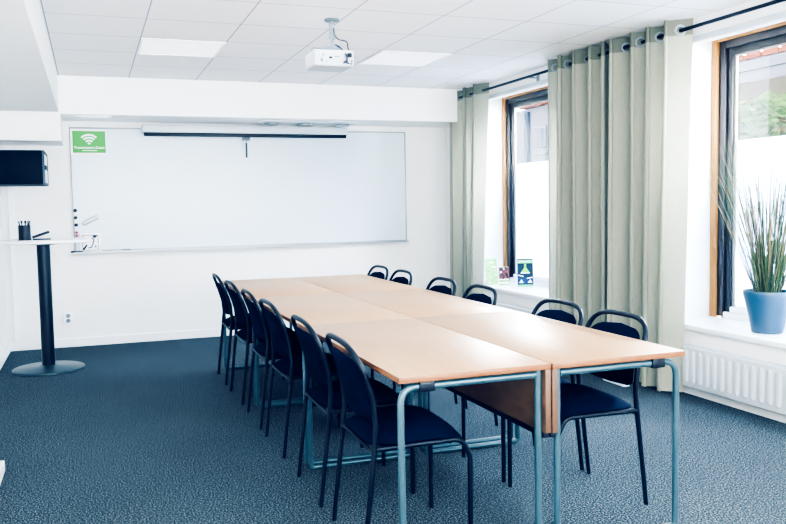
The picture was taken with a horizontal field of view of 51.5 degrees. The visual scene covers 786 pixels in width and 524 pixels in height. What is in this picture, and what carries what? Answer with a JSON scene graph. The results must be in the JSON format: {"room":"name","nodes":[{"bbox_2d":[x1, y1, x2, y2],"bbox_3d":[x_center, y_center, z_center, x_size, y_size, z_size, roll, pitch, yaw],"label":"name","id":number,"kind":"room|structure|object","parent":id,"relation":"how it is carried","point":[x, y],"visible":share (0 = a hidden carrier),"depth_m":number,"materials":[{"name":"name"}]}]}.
{"room":"meeting room","nodes":[
{"label":"meeting room","id":0,"kind":"room"},
{"bbox_2d":[0,187,8,355],"bbox_3d":[-2.002,-0.105,3.002,0.100,2.550,10.165,-3,4,-20],"label":"wall","id":1,"kind":"structure","parent":0,"point":[4,340],"depth_m":7.57,"materials":[{"name":"paint"}]},
{"bbox_2d":[0,461,4,483],"bbox_3d":[-1.708,1.140,2.980,0.301,0.060,2.570,-3,4,-20],"label":"trim","id":2,"kind":"structure","parent":1,"relation":"attached to","point":[2,463],"depth_m":4.12,"materials":[{"name":"white paint"}]},
{"bbox_2d":[0,343,10,369],"bbox_3d":[-1.923,1.122,3.102,0.016,0.085,10.149,-3,4,-20],"label":"baseboard","id":3,"kind":"structure","parent":1,"relation":"attached to","point":[3,357],"depth_m":7.36,"materials":[{"name":"white paint"}]},
{"bbox_2d":[0,150,48,186],"bbox_3d":[-3.274,-0.817,7.163,0.451,0.290,0.620,-3,4,-20],"label":"television","id":4,"kind":"object","parent":1,"relation":"attached to","point":[18,168],"visible":1,"depth_m":6.89,"materials":[{"name":"black plastic"}]},
{"bbox_2d":[0,0,58,111],"bbox_3d":[-1.602,-1.210,2.741,0.560,0.324,9.530,-3,4,-20],"label":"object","id":5,"kind":"structure","parent":1,"relation":"attached to","point":[28,75],"depth_m":4.98,"materials":[{"name":"paint"}]},
{"bbox_2d":[0,121,447,342],"bbox_3d":[-1.337,-0.519,8.709,5.330,2.550,0.100,-3,4,-20],"label":"wall","id":6,"kind":"structure","parent":0,"point":[138,292],"depth_m":8.34,"materials":[{"name":"paint"}]},
{"bbox_2d":[5,145,20,341],"bbox_3d":[-3.636,-0.169,7.804,0.055,1.880,0.035,-3,4,-20],"label":"trim","id":7,"kind":"structure","parent":6,"relation":"attached to","point":[10,191],"depth_m":7.80,"materials":[{"name":"white paint"}]},
{"bbox_2d":[0,75,62,145],"bbox_3d":[-3.363,-1.386,7.507,0.570,0.580,0.635,-3,4,-20],"label":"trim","id":8,"kind":"structure","parent":6,"relation":"attached to","point":[17,128],"depth_m":7.25,"materials":[{"name":"paint"}]},
{"bbox_2d":[63,313,72,324],"bbox_3d":[-3.193,0.560,8.019,0.088,0.120,0.028,-3,4,-20],"label":"wall socket","id":9,"kind":"object","parent":6,"relation":"attached to","point":[67,317],"visible":1,"depth_m":8.01,"materials":[{"name":"white paint"}]},
{"bbox_2d":[77,115,111,118],"bbox_3d":[-2.772,-1.343,7.572,0.300,0.016,0.180,-3,4,-20],"label":"air vent","id":10,"kind":"object","parent":6,"relation":"attached to","point":[78,116],"visible":1,"depth_m":7.52,"materials":[{"name":"white metal"}]},
{"bbox_2d":[10,323,294,350],"bbox_3d":[-1.529,0.724,8.655,4.630,0.085,0.016,-3,4,-20],"label":"baseboard","id":11,"kind":"structure","parent":6,"relation":"attached to","point":[158,336],"depth_m":8.21,"materials":[{"name":"white paint"}]},
{"bbox_2d":[69,127,408,253],"bbox_3d":[-1.486,-0.768,8.544,3.500,1.229,0.074,-3,4,-20],"label":"whiteboard","id":12,"kind":"object","parent":6,"relation":"attached to","point":[149,193],"visible":0.98,"depth_m":8.52,"materials":[{"name":"ceramic"}]},
{"bbox_2d":[70,129,107,154],"bbox_3d":[-2.972,-1.173,7.974,0.340,0.250,0.012,-3,4,-20],"label":"sign","id":13,"kind":"object","parent":12,"relation":"attached to","point":[82,141],"visible":1,"depth_m":7.97,"materials":[{"name":"green paper"}]},
{"bbox_2d":[79,233,100,251],"bbox_3d":[-2.978,-0.191,8.029,0.196,0.185,0.011,-3,4,-20],"label":"picture card","id":14,"kind":"object","parent":12,"relation":"on","point":[94,243],"visible":0.98,"depth_m":8.03,"materials":[{"name":"white paper"}]},
{"bbox_2d":[82,215,98,225],"bbox_3d":[-2.976,-0.410,8.020,0.159,0.109,0.030,-3,4,-20],"label":"eraser","id":15,"kind":"object","parent":12,"relation":"attached to","point":[95,217],"visible":1,"depth_m":8.01,"materials":[{"name":"plastic"}]},
{"bbox_2d":[75,241,408,253],"bbox_3d":[-1.471,-0.163,8.576,3.500,0.016,0.052,-3,4,-20],"label":"tray","id":16,"kind":"object","parent":12,"relation":"on","point":[271,243],"depth_m":8.49,"materials":[{"name":"metal"}]},
{"bbox_2d":[141,124,347,157],"bbox_3d":[-1.497,-1.242,8.457,2.115,0.323,0.127,-3,4,-20],"label":"projection screen","id":17,"kind":"object","parent":6,"relation":"attached to","point":[245,132],"visible":1,"depth_m":8.38,"materials":[{"name":"metal"}]},
{"bbox_2d":[58,75,459,127],"bbox_3d":[-1.196,-1.601,8.300,4.060,0.340,0.635,-3,4,-20],"label":"ceiling beam","id":18,"kind":"structure","parent":6,"relation":"attached to","point":[123,99],"depth_m":7.93,"materials":[{"name":"paint"}]},
{"bbox_2d":[257,119,356,126],"bbox_3d":[-0.886,-1.423,8.378,1.000,0.036,0.265,-3,4,-20],"label":"panel","id":19,"kind":"object","parent":6,"relation":"attached to","point":[266,122],"visible":1,"depth_m":8.33,"materials":[{"name":"plastic"}]},
{"bbox_2d":[0,331,785,523],"bbox_3d":[0.473,1.109,4.000,5.330,0.100,10.365,-3,4,-20],"label":"floor","id":20,"kind":"structure","parent":0,"point":[150,432],"depth_m":4.34,"materials":[{"name":"carpet"}]},
{"bbox_2d":[0,238,88,376],"bbox_3d":[-2.929,0.363,6.885,0.720,1.103,0.720,-3,4,-20],"label":"table","id":21,"kind":"object","parent":20,"relation":"on","point":[48,366],"visible":0.98,"depth_m":6.84,"materials":[{"name":"white paint"}]},
{"bbox_2d":[18,225,31,240],"bbox_3d":[-3.053,-0.241,6.758,0.108,0.125,0.108,-3,4,-20],"label":"pen cup","id":22,"kind":"object","parent":21,"relation":"on","point":[24,231],"visible":0.98,"depth_m":6.72,"materials":[{"name":"black plastic"}]},
{"bbox_2d":[32,231,50,239],"bbox_3d":[-2.930,-0.222,6.795,0.145,0.076,0.036,-3,4,-26],"label":"stapler","id":23,"kind":"object","parent":21,"relation":"on","point":[45,232],"visible":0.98,"depth_m":6.78,"materials":[{"name":"black plastic"}]},
{"bbox_2d":[212,273,284,384],"bbox_3d":[-1.148,0.498,6.445,0.504,0.836,0.466,-2,4,-19],"label":"chair","id":24,"kind":"object","parent":20,"relation":"on","point":[229,323],"visible":0.57,"depth_m":6.24,"materials":[{"name":"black fabric"}]},
{"bbox_2d":[224,280,296,404],"bbox_3d":[-0.918,0.537,5.827,0.504,0.836,0.466,-3,4,-21],"label":"chair","id":25,"kind":"object","parent":20,"relation":"on","point":[241,314],"visible":0.62,"depth_m":5.64,"materials":[{"name":"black fabric"}]},
{"bbox_2d":[222,277,337,403],"bbox_3d":[-0.890,0.554,6.216,0.611,0.741,1.383,-3,4,-20],"label":"conference table","id":26,"kind":"object","parent":20,"relation":"on","point":[273,287],"visible":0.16,"depth_m":6.11,"materials":[{"name":"brown wood"}]},
{"bbox_2d":[241,288,332,429],"bbox_3d":[-0.685,0.577,5.201,0.504,0.836,0.466,-2,4,-20],"label":"chair","id":27,"kind":"object","parent":20,"relation":"on","point":[259,326],"visible":0.64,"depth_m":5.02,"materials":[{"name":"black fabric"}]},
{"bbox_2d":[259,298,363,457],"bbox_3d":[-0.473,0.614,4.630,0.504,0.836,0.466,-3,4,-21],"label":"chair","id":28,"kind":"object","parent":20,"relation":"on","point":[291,365],"visible":0.67,"depth_m":4.46,"materials":[{"name":"blue fabric"}]},
{"bbox_2d":[252,293,412,464],"bbox_3d":[-0.408,0.637,4.920,0.611,0.741,1.383,-3,4,-20],"label":"conference table","id":29,"kind":"object","parent":20,"relation":"on","point":[330,308],"visible":0.34,"depth_m":4.72,"materials":[{"name":"brown wood"}]},
{"bbox_2d":[291,314,414,507],"bbox_3d":[-0.203,0.660,3.905,0.504,0.836,0.466,-2,4,-19],"label":"chair","id":30,"kind":"object","parent":20,"relation":"on","point":[327,394],"visible":0.8,"depth_m":3.76,"materials":[{"name":"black fabric"}]},
{"bbox_2d":[320,265,388,345],"bbox_3d":[-0.320,0.455,6.846,0.504,0.836,0.466,-3,4,-21],"label":"chair","id":31,"kind":"object","parent":20,"relation":"on","point":[380,275],"visible":0.14,"depth_m":6.90,"materials":[{"name":"blue fabric"}]},
{"bbox_2d":[294,274,418,389],"bbox_3d":[-0.315,0.529,6.428,0.611,0.741,1.383,-3,4,-20],"label":"conference table","id":32,"kind":"object","parent":20,"relation":"on","point":[355,282],"visible":0.23,"depth_m":6.29,"materials":[{"name":"brown wood"}]},
{"bbox_2d":[325,332,472,523],"bbox_3d":[0.013,0.697,3.325,0.504,0.836,0.466,-2,4,-19],"label":"chair","id":33,"kind":"object","parent":20,"relation":"on","point":[371,425],"visible":0.96,"depth_m":3.19,"materials":[{"name":"blue fabric"}]},
{"bbox_2d":[389,269,412,285],"bbox_3d":[-0.132,0.487,6.341,0.504,0.836,0.466,-2,4,-20],"label":"chair","id":34,"kind":"object","parent":20,"relation":"on","point":[402,280],"visible":0.16,"depth_m":6.37,"materials":[{"name":"blue fabric"}]},
{"bbox_2d":[371,277,457,403],"bbox_3d":[0.142,0.534,5.602,0.504,0.836,0.466,-3,4,-21],"label":"chair","id":35,"kind":"object","parent":20,"relation":"on","point":[443,289],"visible":0.13,"depth_m":5.62,"materials":[{"name":"blue fabric"}]},
{"bbox_2d":[303,318,550,523],"bbox_3d":[0.074,0.720,3.624,0.611,0.741,1.383,-3,4,-20],"label":"conference table","id":36,"kind":"object","parent":20,"relation":"on","point":[514,386],"visible":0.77,"depth_m":3.23,"materials":[{"name":"brown wood"}]},
{"bbox_2d":[341,288,514,450],"bbox_3d":[0.167,0.612,5.132,0.611,0.741,1.383,-3,4,-20],"label":"conference table","id":37,"kind":"object","parent":20,"relation":"on","point":[415,303],"visible":0.28,"depth_m":4.89,"materials":[{"name":"brown wood"}]},
{"bbox_2d":[401,284,497,425],"bbox_3d":[0.348,0.570,5.049,0.504,0.836,0.466,-2,4,-19],"label":"chair","id":38,"kind":"object","parent":20,"relation":"on","point":[478,297],"visible":0.14,"depth_m":5.07,"materials":[{"name":"blue fabric"}]},
{"bbox_2d":[461,298,583,481],"bbox_3d":[0.664,0.624,4.199,0.504,0.836,0.466,-3,4,-22],"label":"chair","id":39,"kind":"object","parent":20,"relation":"on","point":[559,315],"visible":0.17,"depth_m":4.13,"materials":[{"name":"blue fabric"}]},
{"bbox_2d":[416,311,684,523],"bbox_3d":[0.650,0.695,3.833,0.611,0.741,1.383,-3,4,-20],"label":"conference table","id":40,"kind":"object","parent":20,"relation":"on","point":[564,345],"visible":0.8,"depth_m":3.35,"materials":[{"name":"brown wood"}]},
{"bbox_2d":[507,309,647,504],"bbox_3d":[0.840,0.654,3.726,0.504,0.836,0.466,-3,4,-20],"label":"chair","id":41,"kind":"object","parent":20,"relation":"on","point":[577,401],"visible":0.47,"depth_m":3.60,"materials":[{"name":"blue fabric"}]},
{"bbox_2d":[39,0,751,89],"bbox_3d":[0.426,-1.534,3.814,5.330,0.100,10.365,-3,4,-20],"label":"ceiling","id":42,"kind":"structure","parent":0,"point":[267,41],"depth_m":5.69,"materials":[{"name":"tile"}]},
{"bbox_2d":[137,38,225,57],"bbox_3d":[-1.597,-1.604,6.122,0.594,0.012,0.594,-3,4,-20],"label":"recessed light","id":43,"kind":"object","parent":42,"relation":"in","point":[147,46],"visible":1,"depth_m":6.10,"materials":[{"name":"white paint"}]},
{"bbox_2d":[305,18,353,71],"bbox_3d":[-0.418,-1.417,5.312,0.265,0.315,0.292,-3,4,-20],"label":"projector","id":44,"kind":"object","parent":42,"relation":"attached to","point":[330,58],"visible":1,"depth_m":5.24,"materials":[{"name":"grey plastic"}]},
{"bbox_2d":[359,50,450,66],"bbox_3d":[0.090,-1.678,6.745,0.594,0.012,0.594,-3,4,-20],"label":"recessed light","id":45,"kind":"object","parent":42,"relation":"in","point":[384,57],"visible":1,"depth_m":6.72,"materials":[{"name":"white paint"}]},
{"bbox_2d":[446,0,785,422],"bbox_3d":[2.619,-0.307,4.708,0.500,2.550,10.165,-3,4,-20],"label":"wall","id":46,"kind":"structure","parent":0,"point":[698,237],"depth_m":5.90,"materials":[{"name":"paint"}]},
{"bbox_2d":[483,86,548,299],"bbox_3d":[1.386,-0.705,7.973,0.540,2.023,1.900,-3,4,-20],"label":"window","id":47,"kind":"structure","parent":46,"relation":"in","point":[525,186],"depth_m":8.57,"materials":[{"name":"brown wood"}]},
{"bbox_2d":[485,259,497,284],"bbox_3d":[1.029,0.105,8.594,0.170,0.274,0.058,-4,5,-37],"label":"leaflet","id":48,"kind":"object","parent":47,"relation":"on","point":[490,264],"visible":0.98,"depth_m":8.58,"materials":[{"name":"green paper"}]},
{"bbox_2d":[487,262,497,282],"bbox_3d":[1.038,0.111,8.580,0.157,0.227,0.001,-4,-1,-37],"label":"print","id":49,"kind":"object","parent":48,"relation":"attached to","point":[489,262],"depth_m":8.58},
{"bbox_2d":[499,267,508,285],"bbox_3d":[1.139,0.150,8.396,0.105,0.205,0.044,-1,4,-6],"label":"leaflet","id":50,"kind":"object","parent":47,"relation":"on","point":[503,271],"visible":1,"depth_m":8.38,"materials":[{"name":"multicoloured paper"}]},
{"bbox_2d":[517,259,533,286],"bbox_3d":[1.347,0.111,8.329,0.165,0.289,0.061,-1,4,-3],"label":"leaflet","id":51,"kind":"object","parent":47,"relation":"on","point":[524,266],"visible":1,"depth_m":8.31,"materials":[{"name":"blue paper"}]},
{"bbox_2d":[489,78,547,99],"bbox_3d":[1.134,-1.638,7.820,0.022,0.044,2.140,-3,4,-20],"label":"trim","id":52,"kind":"structure","parent":46,"relation":"attached to","point":[545,81],"depth_m":7.66,"materials":[{"name":"paint"}]},
{"bbox_2d":[496,301,540,314],"bbox_3d":[1.245,0.606,7.684,0.091,0.358,1.144,-3,4,-20],"label":"radiator","id":53,"kind":"object","parent":46,"relation":"attached to","point":[499,303],"visible":0.23,"depth_m":7.78,"materials":[{"name":"metal"}]},
{"bbox_2d":[603,379,628,386],"bbox_3d":[1.644,0.858,6.015,0.056,0.074,0.260,-3,4,-20],"label":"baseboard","id":54,"kind":"structure","parent":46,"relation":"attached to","point":[619,384],"depth_m":5.95,"materials":[{"name":"white paint"}]},
{"bbox_2d":[458,0,785,98],"bbox_3d":[2.034,-1.523,5.213,0.146,0.060,7.902,-3,4,-20],"label":"curtain rod","id":55,"kind":"object","parent":46,"relation":"attached to","point":[773,2],"visible":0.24,"depth_m":5.29,"materials":[{"name":"black metal"}]},
{"bbox_2d":[450,82,488,297],"bbox_3d":[0.788,-0.553,8.549,0.182,2.505,0.876,-3,4,-20],"label":"curtain","id":56,"kind":"object","parent":55,"relation":"hanging from","point":[469,134],"visible":0.84,"depth_m":8.45,"materials":[{"name":"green fabric"}]},
{"bbox_2d":[548,41,608,327],"bbox_3d":[1.522,-0.424,6.575,0.212,2.510,0.794,-3,4,-20],"label":"curtain","id":57,"kind":"object","parent":55,"relation":"hanging from","point":[578,93],"visible":0.88,"depth_m":6.52,"materials":[{"name":"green fabric"}]},
{"bbox_2d":[607,18,692,391],"bbox_3d":[1.802,-0.374,5.830,0.204,2.515,0.846,-3,4,-20],"label":"curtain","id":58,"kind":"object","parent":55,"relation":"hanging from","point":[649,113],"visible":0.95,"depth_m":5.71,"materials":[{"name":"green fabric"}]},
{"bbox_2d":[682,344,785,414],"bbox_3d":[2.308,0.789,4.826,0.091,0.358,1.674,-3,4,-20],"label":"radiator","id":59,"kind":"object","parent":46,"relation":"attached to","point":[759,383],"visible":1,"depth_m":5.12,"materials":[{"name":"metal"}]},
{"bbox_2d":[685,344,785,367],"bbox_3d":[2.306,0.617,4.814,0.040,0.014,1.666,-3,4,-20],"label":"grille","id":60,"kind":"object","parent":59,"relation":"attached to","point":[753,362],"depth_m":5.16,"materials":[{"name":"metal"}]},
{"bbox_2d":[684,21,785,348],"bbox_3d":[2.496,-0.514,4.989,0.540,2.023,1.900,-3,4,-20],"label":"window","id":61,"kind":"structure","parent":46,"relation":"in","point":[728,278],"depth_m":5.77,"materials":[{"name":"brown wood"}]},
{"bbox_2d":[678,129,785,333],"bbox_3d":[2.423,-0.211,5.190,1.049,1.323,0.950,-1,4,3],"label":"potted plant","id":62,"kind":"object","parent":61,"relation":"on","point":[765,302],"visible":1,"depth_m":5.13,"materials":[{"name":"green plant"}]},
{"bbox_2d":[693,10,785,42],"bbox_3d":[2.244,-1.448,4.835,0.022,0.044,2.140,-3,4,-20],"label":"trim","id":63,"kind":"structure","parent":46,"relation":"attached to","point":[779,15],"depth_m":5.05,"materials":[{"name":"paint"}]},
{"label":"outside","id":64,"kind":"structure","parent":0,"visible":0},
{"bbox_3d":[15.140,-0.368,24.451,36.640,0.050,50.000,-3,4,-20],"label":"ground","id":65,"kind":"structure","parent":64,"visible":0},
{"bbox_2d":[516,101,547,163],"bbox_3d":[6.074,-2.595,25.105,3.500,4.620,7.200,-3,4,-20],"label":"building","id":66,"kind":"structure","parent":65,"relation":"on","point":[532,120],"depth_m":25.40,"materials":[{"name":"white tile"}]},
{"bbox_2d":[721,45,785,320],"bbox_3d":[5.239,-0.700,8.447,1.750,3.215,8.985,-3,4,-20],"label":"house","id":67,"kind":"structure","parent":65,"relation":"on","point":[759,72],"depth_m":9.01,"materials":[{"name":"orange roof tile"},{"name":"beige plaster"}]},
{"bbox_2d":[737,90,785,140],"bbox_3d":[3.864,-0.418,8.388,1.572,2.717,1.593,-3,4,-20],"label":"tree","id":68,"kind":"object","parent":65,"relation":"on","point":[766,128],"visible":0.23,"depth_m":8.05,"materials":[{"name":"green plant"}]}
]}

